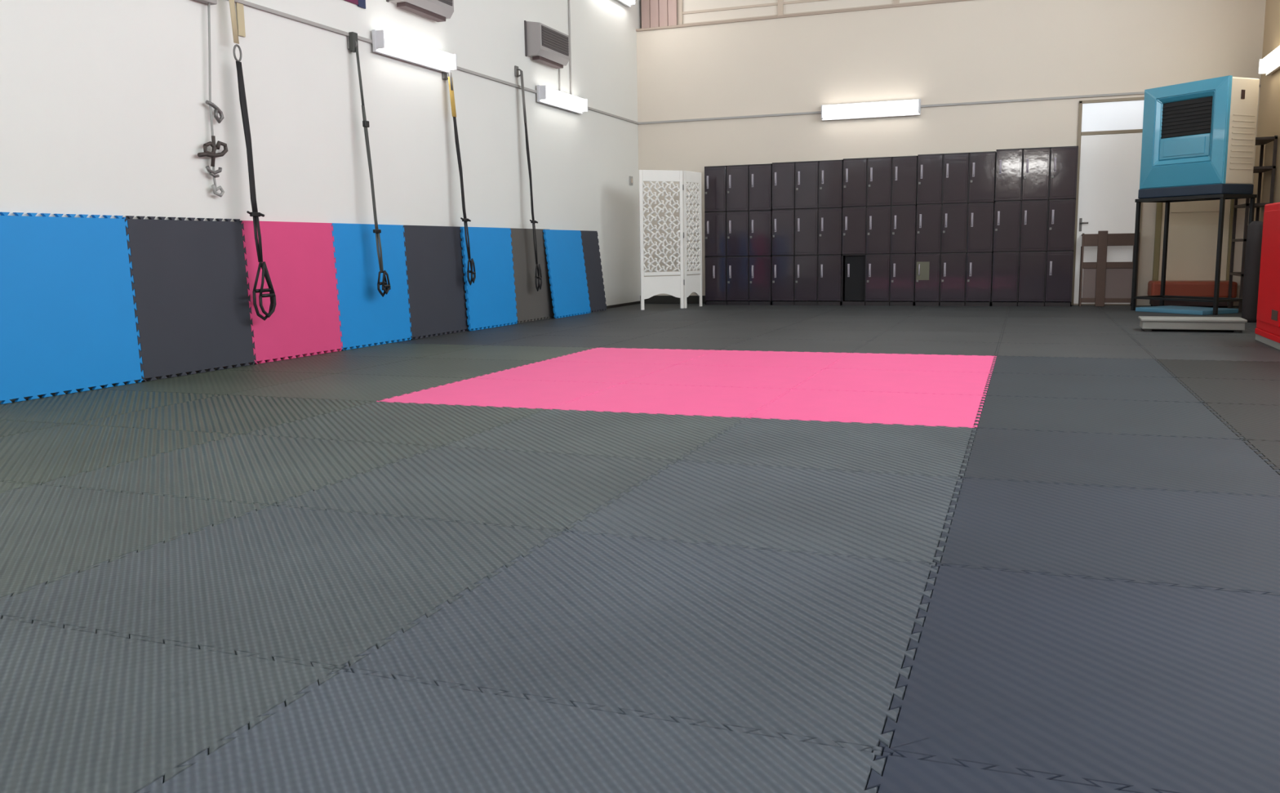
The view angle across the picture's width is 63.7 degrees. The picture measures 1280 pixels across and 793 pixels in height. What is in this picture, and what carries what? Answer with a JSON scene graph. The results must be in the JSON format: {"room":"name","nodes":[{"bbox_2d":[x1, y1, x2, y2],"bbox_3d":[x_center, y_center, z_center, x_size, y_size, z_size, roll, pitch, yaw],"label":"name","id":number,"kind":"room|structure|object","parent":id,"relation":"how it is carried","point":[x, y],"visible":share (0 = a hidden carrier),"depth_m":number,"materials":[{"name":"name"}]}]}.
{"room":"exercise studio","nodes":[
{"label":"exercise studio","id":0,"kind":"room"},
{"bbox_2d":[0,0,641,403],"bbox_3d":[-2.799,-2.753,7.326,0.200,5.400,16.125,2,9,20],"label":"wall","id":1,"kind":"structure","parent":0,"point":[104,108],"depth_m":7.95,"materials":[{"name":"white paint"}]},
{"bbox_2d":[193,0,227,196],"bbox_3d":[-2.870,-2.004,6.836,0.060,1.341,0.265,2,9,20],"label":"cord","id":2,"kind":"object","parent":1,"relation":"hanging from","point":[212,154],"visible":1,"depth_m":6.87,"materials":[{"name":"grey plastic"}]},
{"bbox_2d":[229,0,276,319],"bbox_3d":[-2.697,-1.844,7.102,0.206,2.638,0.280,2,9,20],"label":"strap","id":3,"kind":"object","parent":1,"relation":"hanging from","point":[240,10],"visible":1,"depth_m":7.11,"materials":[{"name":"black fabric"}]},
{"bbox_2d":[346,31,391,297],"bbox_3d":[-2.208,-1.871,8.419,0.206,2.113,0.150,2,9,20],"label":"strap","id":4,"kind":"object","parent":1,"relation":"hanging from","point":[352,40],"visible":1,"depth_m":8.40,"materials":[{"name":"black fabric"}]},
{"bbox_2d":[372,29,457,73],"bbox_3d":[-1.958,-3.021,9.060,0.106,0.175,1.190,2,9,20],"label":"wall light fixture","id":5,"kind":"object","parent":1,"relation":"attached to","point":[383,43],"visible":1,"depth_m":8.94,"materials":[{"name":"white plastic"}]},
{"bbox_2d":[386,0,453,22],"bbox_3d":[-1.922,-3.567,9.056,0.182,0.395,0.830,2,9,20],"label":"air vent","id":6,"kind":"object","parent":1,"relation":"in","point":[437,11],"visible":1,"depth_m":9.13,"materials":[{"name":"grey plastic"}]},
{"bbox_2d":[228,0,638,124],"bbox_3d":[-2.729,-2.736,7.194,0.022,0.027,15.525,2,9,20],"label":"trim","id":7,"kind":"structure","parent":1,"relation":"attached to","point":[242,2],"depth_m":8.15,"materials":[{"name":"grey plastic"}]},
{"bbox_2d":[524,20,569,68],"bbox_3d":[-1.021,-3.899,11.451,0.182,0.395,0.790,2,9,20],"label":"air vent","id":8,"kind":"object","parent":1,"relation":"in","point":[549,46],"visible":1,"depth_m":11.26,"materials":[{"name":"grey plastic"}]},
{"bbox_2d":[541,25,568,56],"bbox_3d":[-0.936,-3.941,11.434,0.014,0.210,0.690,2,9,20],"label":"grille","id":9,"kind":"object","parent":8,"relation":"attached to","point":[554,42],"depth_m":11.41,"materials":[{"name":"grey plastic"}]},
{"bbox_2d":[636,0,1266,306],"bbox_3d":[3.592,-3.701,13.261,7.983,5.400,0.400,2,9,20],"label":"wall","id":10,"kind":"structure","parent":0,"point":[972,51],"depth_m":13.00,"materials":[{"name":"beige paint"}]},
{"bbox_2d":[640,0,939,28],"bbox_3d":[3.567,-5.431,12.963,7.545,0.970,0.110,2,9,20],"label":"window","id":11,"kind":"structure","parent":10,"relation":"in","point":[689,11],"depth_m":13.89,"materials":[{"name":"glass"}]},
{"bbox_2d":[635,0,970,31],"bbox_3d":[3.541,-4.925,12.998,7.583,0.030,0.265,2,9,20],"label":"trim","id":12,"kind":"structure","parent":10,"relation":"attached to","point":[940,1],"depth_m":13.39,"materials":[{"name":"beige paint"}]},
{"bbox_2d":[821,98,920,120],"bbox_3d":[2.949,-3.673,13.210,1.250,0.195,0.106,2,9,20],"label":"wall light fixture","id":13,"kind":"object","parent":10,"relation":"attached to","point":[906,107],"visible":1,"depth_m":13.18,"materials":[{"name":"white plastic"}]},
{"bbox_2d":[638,84,1260,124],"bbox_3d":[3.518,-3.673,13.065,7.583,0.027,0.022,2,9,20],"label":"trim","id":14,"kind":"structure","parent":10,"relation":"attached to","point":[1140,92],"depth_m":12.91,"materials":[{"name":"grey plastic"}]},
{"bbox_2d":[1071,97,1144,305],"bbox_3d":[5.650,-2.328,12.437,0.745,2.455,0.070,2,9,20],"label":"door","id":15,"kind":"structure","parent":10,"relation":"in","point":[1108,175],"depth_m":12.41,"materials":[{"name":"white paint"}]},
{"bbox_2d":[1151,199,1234,280],"bbox_3d":[6.540,-2.131,12.145,0.830,2.120,0.045,2,9,20],"label":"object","id":16,"kind":"structure","parent":10,"relation":"in","point":[1193,230],"depth_m":12.18,"materials":[{"name":"brown"}]},
{"bbox_2d":[1253,0,1279,221],"bbox_3d":[4.494,-2.476,4.621,0.200,5.400,16.125,2,9,20],"label":"wall","id":17,"kind":"structure","parent":0,"point":[1268,114],"depth_m":11.26,"materials":[{"name":"beige paint"}]},
{"bbox_3d":[0.852,-0.016,6.251,7.983,0.178,15.925,2,9,20],"label":"floor","id":18,"kind":"structure","parent":0,"visible":0},
{"bbox_2d":[0,388,223,423],"bbox_3d":[-2.958,0.053,5.471,0.991,0.022,1.015,2,9,20],"label":"floor mat","id":19,"kind":"object","parent":18,"relation":"on","point":[92,404],"visible":0.73,"depth_m":5.45,"materials":[{"name":"plastic"}]},
{"bbox_2d":[0,212,143,404],"bbox_3d":[-3.283,-0.524,5.861,0.023,1.016,1.016,0,8,21],"label":"mat","id":20,"kind":"object","parent":19,"relation":"on","point":[68,320],"visible":1,"depth_m":5.86,"materials":[{"name":"blue plastic"}]},
{"bbox_2d":[0,423,236,484],"bbox_3d":[-2.381,0.226,4.201,1.015,0.022,1.015,2,9,20],"label":"floor mat","id":21,"kind":"object","parent":18,"relation":"on","point":[36,456],"visible":0.83,"depth_m":4.22,"materials":[{"name":"plastic"}]},
{"bbox_2d":[0,484,270,597],"bbox_3d":[-1.793,0.400,2.926,1.015,0.022,1.015,2,9,20],"label":"floor mat","id":22,"kind":"object","parent":18,"relation":"on","point":[48,533],"visible":0.78,"depth_m":3.00,"materials":[{"name":"plastic"}]},
{"bbox_2d":[0,615,340,792],"bbox_3d":[-1.205,0.574,1.652,1.015,0.022,1.015,2,9,20],"label":"floor mat","id":23,"kind":"object","parent":18,"relation":"on","point":[81,711],"visible":0.84,"depth_m":1.80,"materials":[{"name":"plastic"}]},
{"bbox_2d":[91,369,333,395],"bbox_3d":[-2.609,-0.086,6.398,0.991,0.022,1.015,2,9,20],"label":"floor mat","id":24,"kind":"object","parent":18,"relation":"on","point":[220,382],"visible":0.68,"depth_m":6.33,"materials":[{"name":"plastic"}]},
{"bbox_2d":[124,215,256,381],"bbox_3d":[-2.934,-0.662,6.788,0.023,1.016,1.016,0,8,21],"label":"mat","id":25,"kind":"object","parent":24,"relation":"on","point":[190,285],"visible":1,"depth_m":6.73,"materials":[{"name":"grey plastic"}]},
{"bbox_2d":[71,394,373,434],"bbox_3d":[-2.032,0.088,5.128,1.015,0.022,1.015,2,9,20],"label":"floor mat","id":26,"kind":"object","parent":18,"relation":"on","point":[229,413],"visible":0.75,"depth_m":5.06,"materials":[{"name":"plastic"}]},
{"bbox_2d":[37,434,439,505],"bbox_3d":[-1.444,0.262,3.853,1.015,0.022,1.015,2,9,20],"label":"floor mat","id":27,"kind":"object","parent":18,"relation":"on","point":[249,468],"visible":0.8,"depth_m":3.76,"materials":[{"name":"plastic"}]},
{"bbox_2d":[0,504,562,669],"bbox_3d":[-0.856,0.435,2.579,1.015,0.022,1.015,2,9,20],"label":"floor mat","id":28,"kind":"object","parent":18,"relation":"on","point":[305,585],"visible":0.84,"depth_m":2.44,"materials":[{"name":"plastic"}]},
{"bbox_2d":[222,355,418,373],"bbox_3d":[-2.260,-0.224,7.324,0.991,0.022,1.015,2,9,20],"label":"floor mat","id":29,"kind":"object","parent":18,"relation":"on","point":[332,364],"visible":0.7,"depth_m":7.27,"materials":[{"name":"plastic"}]},
{"bbox_2d":[241,220,342,364],"bbox_3d":[-2.585,-0.796,7.716,0.023,1.007,1.016,0,8,21],"label":"mat","id":30,"kind":"object","parent":29,"relation":"on","point":[300,260],"visible":1,"depth_m":7.71,"materials":[{"name":"pink plastic"}]},
{"bbox_2d":[225,373,470,401],"bbox_3d":[-1.683,-0.050,6.054,1.015,0.022,1.015,2,9,20],"label":"floor mat","id":31,"kind":"object","parent":18,"relation":"on","point":[371,388],"visible":0.82,"depth_m":5.99,"materials":[{"name":"plastic"}]},
{"bbox_2d":[241,400,546,446],"bbox_3d":[-1.095,0.123,4.780,1.015,0.022,1.015,2,9,20],"label":"floor mat","id":32,"kind":"object","parent":18,"relation":"on","point":[383,422],"visible":0.72,"depth_m":4.71,"materials":[{"name":"plastic"}]},
{"bbox_2d":[315,342,484,357],"bbox_3d":[-1.911,-0.362,8.251,0.991,0.022,1.015,2,9,20],"label":"floor mat","id":33,"kind":"object","parent":18,"relation":"on","point":[396,349],"visible":0.69,"depth_m":8.20,"materials":[{"name":"plastic"}]},
{"bbox_2d":[331,222,412,350],"bbox_3d":[-2.236,-0.934,8.642,0.023,1.007,1.016,0,8,21],"label":"mat","id":34,"kind":"object","parent":33,"relation":"on","point":[366,317],"visible":1,"depth_m":8.57,"materials":[{"name":"blue plastic"}]},
{"bbox_2d":[336,357,541,377],"bbox_3d":[-1.334,-0.189,6.981,1.015,0.022,1.015,2,9,20],"label":"floor mat","id":35,"kind":"object","parent":18,"relation":"on","point":[420,366],"visible":0.8,"depth_m":6.93,"materials":[{"name":"plastic"}]},
{"bbox_2d":[391,333,537,345],"bbox_3d":[-1.562,-0.500,9.178,0.991,0.022,1.015,2,9,20],"label":"floor mat","id":36,"kind":"object","parent":18,"relation":"on","point":[447,339],"visible":0.66,"depth_m":9.13,"materials":[{"name":"plastic"}]},
{"bbox_2d":[403,225,468,339],"bbox_3d":[-1.887,-1.073,9.569,0.023,1.007,1.016,0,8,21],"label":"mat","id":37,"kind":"object","parent":36,"relation":"on","point":[437,300],"visible":1,"depth_m":9.52,"materials":[{"name":"grey plastic"}]},
{"bbox_2d":[271,445,677,531],"bbox_3d":[-0.507,0.297,3.506,1.015,0.022,1.015,2,9,20],"label":"floor mat","id":38,"kind":"object","parent":18,"relation":"on","point":[534,490],"visible":0.84,"depth_m":3.41,"materials":[{"name":"plastic"}]},
{"bbox_2d":[376,377,622,408],"bbox_3d":[-0.746,-0.015,5.707,1.015,0.022,1.015,2,9,20],"label":"floor mat","id":39,"kind":"object","parent":18,"relation":"on","point":[530,393],"visible":0.79,"depth_m":5.64,"materials":[{"name":"plastic"}]},
{"bbox_2d":[423,345,595,360],"bbox_3d":[-0.985,-0.327,7.908,1.015,0.022,1.015,2,9,20],"label":"floor mat","id":40,"kind":"object","parent":18,"relation":"on","point":[486,352],"visible":0.82,"depth_m":7.86,"materials":[{"name":"plastic"}]},
{"bbox_2d":[136,668,885,792],"bbox_3d":[-0.268,0.609,1.304,1.015,0.022,1.015,2,9,20],"label":"floor mat","id":41,"kind":"object","parent":18,"relation":"on","point":[356,731],"visible":1,"depth_m":1.60,"materials":[{"name":"plastic"}]},
{"bbox_2d":[450,325,582,335],"bbox_3d":[-1.213,-0.638,10.105,0.991,0.022,1.015,2,9,20],"label":"floor mat","id":42,"kind":"object","parent":18,"relation":"on","point":[503,330],"visible":0.73,"depth_m":10.06,"materials":[{"name":"plastic"}]},
{"bbox_2d":[459,226,517,330],"bbox_3d":[-1.517,-1.204,10.448,0.069,1.007,1.016,2,9,20],"label":"mat","id":43,"kind":"object","parent":42,"relation":"on","point":[491,300],"visible":1,"depth_m":10.41,"materials":[{"name":"blue plastic"}]},
{"bbox_2d":[485,334,638,347],"bbox_3d":[-0.636,-0.465,8.835,1.015,0.022,1.015,2,9,20],"label":"floor mat","id":44,"kind":"object","parent":18,"relation":"on","point":[588,341],"visible":0.77,"depth_m":8.79,"materials":[{"name":"plastic"}]},
{"bbox_2d":[506,319,617,326],"bbox_3d":[-0.864,-0.777,11.032,0.991,0.022,1.015,2,9,20],"label":"floor mat","id":45,"kind":"object","parent":18,"relation":"on","point":[542,322],"visible":0.68,"depth_m":10.99,"materials":[{"name":"plastic"}]},
{"bbox_2d":[510,227,554,323],"bbox_3d":[-1.189,-1.346,11.404,0.066,1.007,1.016,2,9,20],"label":"mat","id":46,"kind":"object","parent":45,"relation":"on","point":[532,304],"visible":0.66,"depth_m":11.32,"materials":[{"name":"brown plastic"}]},
{"bbox_2d":[471,360,675,382],"bbox_3d":[-0.397,-0.153,6.634,1.015,0.022,1.015,2,9,20],"label":"floor mat","id":47,"kind":"object","parent":18,"relation":"on","point":[548,371],"visible":0.71,"depth_m":6.58,"materials":[{"name":"plastic"}]},
{"bbox_2d":[441,408,746,460],"bbox_3d":[-0.158,0.159,4.433,1.015,0.022,1.015,2,9,20],"label":"floor mat","id":48,"kind":"object","parent":18,"relation":"on","point":[658,436],"visible":0.89,"depth_m":4.35,"materials":[{"name":"plastic"}]},
{"bbox_2d":[545,313,645,319],"bbox_3d":[-0.515,-0.915,11.959,0.991,0.022,1.015,2,9,20],"label":"floor mat","id":49,"kind":"object","parent":18,"relation":"on","point":[586,316],"visible":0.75,"depth_m":11.89,"materials":[{"name":"plastic"}]},
{"bbox_2d":[542,229,591,318],"bbox_3d":[-0.847,-1.450,12.123,0.136,1.003,1.016,2,9,20],"label":"mat","id":50,"kind":"object","parent":49,"relation":"on","point":[567,276],"visible":1,"depth_m":12.06,"materials":[{"name":"blue plastic"}]},
{"bbox_2d":[545,347,717,364],"bbox_3d":[-0.048,-0.291,7.561,1.015,0.022,1.015,2,9,20],"label":"floor mat","id":51,"kind":"object","parent":18,"relation":"on","point":[633,355],"visible":0.8,"depth_m":7.51,"materials":[{"name":"plastic"}]},
{"bbox_2d":[589,308,673,314],"bbox_3d":[-0.166,-1.053,12.886,0.991,0.022,1.015,2,9,20],"label":"floor mat","id":52,"kind":"object","parent":18,"relation":"on","point":[620,311],"visible":0.7,"depth_m":12.86,"materials":[{"name":"plastic"}]},
{"bbox_2d":[577,230,606,314],"bbox_3d":[-0.669,-1.535,12.691,0.132,1.003,1.016,2,9,20],"label":"mat","id":53,"kind":"object","parent":52,"relation":"on","point":[597,298],"visible":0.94,"depth_m":12.90,"materials":[{"name":"grey plastic"}]},
{"bbox_2d":[342,530,938,755],"bbox_3d":[0.081,0.471,2.231,1.015,0.022,1.015,2,9,20],"label":"floor mat","id":54,"kind":"object","parent":18,"relation":"on","point":[771,642],"visible":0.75,"depth_m":2.08,"materials":[{"name":"plastic"}]},
{"bbox_2d":[608,304,699,309],"bbox_3d":[0.183,-1.191,13.813,0.991,0.022,1.015,2,9,20],"label":"floor mat","id":55,"kind":"object","parent":18,"relation":"on","point":[631,306],"visible":0.64,"depth_m":13.78,"materials":[{"name":"plastic"}]},
{"bbox_2d":[638,169,702,310],"bbox_3d":[0.456,-2.004,13.225,1.037,1.745,0.189,-7,10,-38],"label":"folding screen","id":56,"kind":"object","parent":55,"relation":"on","point":[650,286],"visible":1,"depth_m":13.14,"materials":[{"name":"white paint"}]},
{"bbox_2d":[548,382,792,417],"bbox_3d":[0.191,0.021,5.359,1.015,0.022,1.015,2,9,20],"label":"floor mat","id":57,"kind":"object","parent":18,"relation":"on","point":[630,397],"visible":0.76,"depth_m":5.29,"materials":[{"name":"plastic"}]},
{"bbox_2d":[597,337,750,350],"bbox_3d":[0.301,-0.429,8.488,1.015,0.022,1.015,2,9,20],"label":"floor mat","id":58,"kind":"object","parent":18,"relation":"on","point":[671,343],"visible":0.78,"depth_m":8.44,"materials":[{"name":"plastic"}]},
{"bbox_2d":[623,364,826,389],"bbox_3d":[0.540,-0.117,6.286,1.015,0.022,1.015,2,9,20],"label":"floor mat","id":59,"kind":"object","parent":18,"relation":"on","point":[775,377],"visible":0.8,"depth_m":6.23,"materials":[{"name":"plastic"}]},
{"bbox_2d":[564,460,962,564],"bbox_3d":[0.430,0.333,3.158,1.015,0.022,1.015,2,9,20],"label":"floor mat","id":60,"kind":"object","parent":18,"relation":"on","point":[860,514],"visible":0.82,"depth_m":3.05,"materials":[{"name":"plastic"}]},
{"bbox_2d":[678,350,850,368],"bbox_3d":[0.889,-0.256,7.213,1.015,0.022,1.015,2,9,20],"label":"floor mat","id":61,"kind":"object","parent":18,"relation":"on","point":[722,357],"visible":0.82,"depth_m":7.16,"materials":[{"name":"plastic"}]},
{"bbox_2d":[718,338,868,352],"bbox_3d":[1.238,-0.394,8.140,1.015,0.022,1.015,2,9,20],"label":"floor mat","id":62,"kind":"object","parent":18,"relation":"on","point":[752,344],"visible":0.73,"depth_m":8.09,"materials":[{"name":"plastic"}]},
{"bbox_2d":[676,417,976,478],"bbox_3d":[0.779,0.195,4.085,1.015,0.022,1.015,2,9,20],"label":"floor mat","id":63,"kind":"object","parent":18,"relation":"on","point":[937,451],"visible":0.82,"depth_m":4.00,"materials":[{"name":"plastic"}]},
{"bbox_2d":[745,388,986,427],"bbox_3d":[1.128,0.056,5.012,1.015,0.022,1.015,2,9,20],"label":"floor mat","id":64,"kind":"object","parent":18,"relation":"on","point":[925,409],"visible":0.84,"depth_m":4.94,"materials":[{"name":"plastic"}]},
{"bbox_2d":[791,368,991,395],"bbox_3d":[1.477,-0.082,5.939,1.015,0.022,1.015,2,9,20],"label":"floor mat","id":65,"kind":"object","parent":18,"relation":"on","point":[966,383],"visible":0.84,"depth_m":5.88,"materials":[{"name":"plastic"}]},
{"bbox_2d":[825,352,996,373],"bbox_3d":[1.826,-0.220,6.866,1.015,0.022,1.015,2,9,20],"label":"floor mat","id":66,"kind":"object","parent":18,"relation":"on","point":[868,361],"visible":0.87,"depth_m":6.81,"materials":[{"name":"plastic"}]},
{"bbox_2d":[851,340,999,355],"bbox_3d":[2.175,-0.358,7.793,1.015,0.022,1.015,2,9,20],"label":"floor mat","id":67,"kind":"object","parent":18,"relation":"on","point":[982,348],"visible":0.8,"depth_m":7.75,"materials":[{"name":"plastic"}]},
{"bbox_2d":[866,750,1172,792],"bbox_3d":[0.669,0.645,0.957,1.015,0.022,1.015,2,9,20],"label":"floor mat","id":68,"kind":"object","parent":18,"relation":"on","point":[907,773],"visible":0.94,"depth_m":1.50,"materials":[{"name":"plastic"}]},
{"bbox_2d":[998,332,1139,345],"bbox_3d":[3.461,-0.461,8.372,1.015,0.022,1.015,2,9,20],"label":"floor mat","id":69,"kind":"object","parent":18,"relation":"on","point":[1006,337],"visible":0.78,"depth_m":8.33,"materials":[{"name":"plastic"}]},
{"bbox_2d":[995,342,1155,359],"bbox_3d":[3.112,-0.323,7.445,1.015,0.022,1.015,2,9,20],"label":"floor mat","id":70,"kind":"object","parent":18,"relation":"on","point":[1022,349],"visible":0.82,"depth_m":7.40,"materials":[{"name":"plastic"}]},
{"bbox_2d":[879,563,1279,792],"bbox_3d":[1.018,0.506,1.884,1.015,0.022,1.015,2,9,20],"label":"floor mat","id":71,"kind":"object","parent":18,"relation":"on","point":[1142,687],"visible":0.91,"depth_m":1.83,"materials":[{"name":"plastic"}]},
{"bbox_2d":[1062,305,1098,306],"bbox_3d":[5.085,-1.104,12.686,1.015,0.022,0.324,2,9,20],"label":"floor mat","id":72,"kind":"object","parent":18,"relation":"on","point":[1071,305],"visible":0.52,"depth_m":12.49,"materials":[{"name":"plastic"}]},
{"bbox_2d":[991,146,1078,306],"bbox_3d":[4.824,-2.063,12.627,0.920,1.900,0.358,2,9,20],"label":"locker","id":73,"kind":"object","parent":72,"relation":"on","point":[1036,188],"visible":1,"depth_m":12.49,"materials":[{"name":"black metal"}]},
{"bbox_2d":[1078,231,1139,306],"bbox_3d":[5.650,-1.542,12.430,0.625,0.900,0.241,2,9,20],"label":"wooden gate","id":74,"kind":"object","parent":72,"relation":"on","point":[1104,282],"visible":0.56,"depth_m":12.34,"materials":[{"name":"brown wood"}]},
{"bbox_2d":[990,355,1176,377],"bbox_3d":[2.763,-0.184,6.518,1.015,0.022,1.015,2,9,20],"label":"floor mat","id":75,"kind":"object","parent":18,"relation":"on","point":[1145,367],"visible":0.84,"depth_m":6.46,"materials":[{"name":"plastic"}]},
{"bbox_2d":[982,372,1203,402],"bbox_3d":[2.414,-0.046,5.591,1.015,0.022,1.015,2,9,20],"label":"floor mat","id":76,"kind":"object","parent":18,"relation":"on","point":[1028,384],"visible":0.8,"depth_m":5.53,"materials":[{"name":"plastic"}]},
{"bbox_2d":[933,477,1279,595],"bbox_3d":[1.367,0.368,2.811,1.015,0.022,1.015,2,9,20],"label":"floor mat","id":77,"kind":"object","parent":18,"relation":"on","point":[1190,539],"visible":0.81,"depth_m":2.75,"materials":[{"name":"plastic"}]},
{"bbox_2d":[973,395,1244,439],"bbox_3d":[2.065,0.092,4.664,1.015,0.022,1.015,2,9,20],"label":"floor mat","id":78,"kind":"object","parent":18,"relation":"on","point":[1093,415],"visible":0.88,"depth_m":4.59,"materials":[{"name":"plastic"}]},
{"bbox_2d":[1098,306,1138,311],"bbox_3d":[5.794,-0.978,11.732,1.015,0.022,1.015,2,9,20],"label":"floor mat","id":79,"kind":"object","parent":18,"relation":"on","point":[1104,308],"visible":0.33,"depth_m":11.79,"materials":[{"name":"plastic"}]},
{"bbox_2d":[1130,194,1257,315],"bbox_3d":[5.980,-1.539,11.194,0.520,1.235,1.062,-5,9,-24],"label":"metal stand","id":80,"kind":"object","parent":79,"relation":"on","point":[1215,300],"visible":0.88,"depth_m":11.17,"materials":[{"name":"black metal"}]},
{"bbox_2d":[1137,75,1259,199],"bbox_3d":[5.947,-2.731,11.011,0.506,1.175,1.008,-5,9,-24],"label":"cooler","id":81,"kind":"object","parent":80,"relation":"on","point":[1198,137],"visible":0.99,"depth_m":10.73,"materials":[{"name":"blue plastic"}]},
{"bbox_2d":[959,427,1279,497],"bbox_3d":[1.716,0.230,3.737,1.015,0.022,1.015,2,9,20],"label":"floor mat","id":82,"kind":"object","parent":18,"relation":"on","point":[1175,463],"visible":0.85,"depth_m":3.65,"materials":[{"name":"plastic"}]},
{"bbox_2d":[1098,305,1150,306],"bbox_3d":[6.022,-1.069,12.339,1.015,0.022,0.324,2,9,20],"label":"floor mat","id":83,"kind":"object","parent":18,"relation":"on","point":[1104,305],"visible":0.16,"depth_m":12.38,"materials":[{"name":"plastic"}]},
{"bbox_2d":[1147,280,1237,307],"bbox_3d":[6.448,-1.198,12.062,0.880,0.300,0.450,2,9,20],"label":"bench","id":84,"kind":"object","parent":83,"relation":"on","point":[1186,288],"visible":0.66,"depth_m":11.88,"materials":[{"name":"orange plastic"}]},
{"bbox_2d":[1118,324,1255,335],"bbox_3d":[4.747,-0.564,8.951,1.015,0.022,1.015,2,9,20],"label":"floor mat","id":85,"kind":"object","parent":18,"relation":"on","point":[1137,330],"visible":0.44,"depth_m":8.77,"materials":[{"name":"plastic"}]},
{"bbox_2d":[1137,315,1247,332],"bbox_3d":[4.754,-0.623,8.899,0.800,0.110,0.340,2,9,21],"label":"step","id":86,"kind":"structure","parent":85,"relation":"on","point":[1234,324],"depth_m":8.77,"materials":[{"name":"grey plastic"}]},
{"bbox_2d":[1128,333,1271,346],"bbox_3d":[4.398,-0.425,8.024,1.015,0.022,1.015,2,9,20],"label":"floor mat","id":87,"kind":"object","parent":18,"relation":"on","point":[1145,339],"visible":0.55,"depth_m":8.01,"materials":[{"name":"plastic"}]},
{"bbox_2d":[1140,345,1279,361],"bbox_3d":[4.049,-0.287,7.098,1.015,0.022,1.015,2,9,20],"label":"floor mat","id":88,"kind":"object","parent":18,"relation":"on","point":[1159,352],"visible":0.69,"depth_m":7.11,"materials":[{"name":"plastic"}]},
{"bbox_2d":[1254,202,1279,350],"bbox_3d":[4.872,-0.883,7.444,0.567,1.035,0.889,2,9,20],"label":"base cabinet","id":89,"kind":"object","parent":88,"relation":"on","point":[1267,331],"visible":1,"depth_m":7.54,"materials":[{"name":"metal"}]},
{"bbox_2d":[1155,359,1279,380],"bbox_3d":[3.700,-0.149,6.171,1.015,0.022,1.015,2,9,20],"label":"floor mat","id":90,"kind":"object","parent":18,"relation":"on","point":[1210,369],"visible":0.78,"depth_m":6.22,"materials":[{"name":"plastic"}]},
{"bbox_2d":[1210,306,1241,312],"bbox_3d":[6.535,-0.950,11.457,0.598,0.022,1.015,2,9,20],"label":"floor mat","id":91,"kind":"object","parent":18,"relation":"on","point":[1211,307],"visible":0.09,"depth_m":11.87,"materials":[{"name":"plastic"}]},
{"bbox_2d":[1226,135,1278,311],"bbox_3d":[6.657,-1.859,11.222,0.250,1.840,0.700,2,9,20],"label":"shelf rack","id":92,"kind":"object","parent":91,"relation":"on","point":[1260,141],"visible":0.48,"depth_m":11.04,"materials":[{"name":"brown metal"}]},
{"bbox_2d":[1175,377,1279,404],"bbox_3d":[3.351,-0.011,5.244,1.015,0.022,1.015,2,9,20],"label":"floor mat","id":93,"kind":"object","parent":18,"relation":"on","point":[1265,392],"visible":0.73,"depth_m":5.34,"materials":[{"name":"plastic"}]},
{"bbox_2d":[1204,402,1279,441],"bbox_3d":[3.002,0.128,4.317,1.015,0.022,1.015,2,9,20],"label":"floor mat","id":94,"kind":"object","parent":18,"relation":"on","point":[1255,421],"visible":0.7,"depth_m":4.48,"materials":[{"name":"plastic"}]},
{"bbox_2d":[1244,322,1256,326],"bbox_3d":[5.838,-0.674,9.603,0.598,0.022,1.015,2,9,20],"label":"floor mat","id":95,"kind":"object","parent":18,"relation":"on","point":[1247,324],"visible":0.04,"depth_m":9.44,"materials":[{"name":"plastic"}]},
{"bbox_2d":[1241,221,1262,322],"bbox_3d":[5.768,-1.170,9.685,0.160,0.940,0.160,2,9,20],"label":"bag","id":96,"kind":"object","parent":95,"relation":"on","point":[1255,229],"visible":0.67,"depth_m":9.63,"materials":[{"name":"black leather"}]},
{"bbox_3d":[1.337,-1.247,14.076,1.015,0.022,0.324,2,9,20],"label":"floor mat","id":97,"kind":"object","parent":18,"relation":"on","visible":0},
{"bbox_2d":[704,163,772,305],"bbox_3d":[1.351,-2.170,13.918,0.920,1.850,0.358,2,9,20],"label":"locker","id":98,"kind":"object","parent":97,"relation":"on","point":[738,198],"visible":0.98,"depth_m":13.78,"materials":[{"name":"black metal"}]},
{"bbox_3d":[3.211,-1.175,13.381,1.015,0.022,0.324,2,9,20],"label":"floor mat","id":99,"kind":"object","parent":18,"relation":"on","visible":0},
{"bbox_2d":[841,155,917,305],"bbox_3d":[3.087,-2.114,13.273,0.920,1.870,0.358,2,9,20],"label":"locker","id":100,"kind":"object","parent":99,"relation":"on","point":[878,252],"visible":0.99,"depth_m":13.14,"materials":[{"name":"black metal"}]},
{"bbox_3d":[2.274,-1.211,13.729,1.015,0.022,0.324,2,9,20],"label":"floor mat","id":101,"kind":"object","parent":18,"relation":"on","visible":0},
{"bbox_2d":[771,160,843,305],"bbox_3d":[2.220,-2.142,13.596,0.920,1.860,0.358,2,9,20],"label":"locker","id":102,"kind":"object","parent":101,"relation":"on","point":[807,196],"visible":0.99,"depth_m":13.46,"materials":[{"name":"black metal"}]},
{"bbox_3d":[4.148,-1.140,13.034,1.015,0.022,0.324,2,9,20],"label":"floor mat","id":103,"kind":"object","parent":18,"relation":"on","visible":0},
{"bbox_2d":[914,151,995,306],"bbox_3d":[3.956,-2.086,12.950,0.920,1.880,0.358,2,9,20],"label":"locker","id":104,"kind":"object","parent":103,"relation":"on","point":[956,192],"visible":0.99,"depth_m":12.81,"materials":[{"name":"black metal"}]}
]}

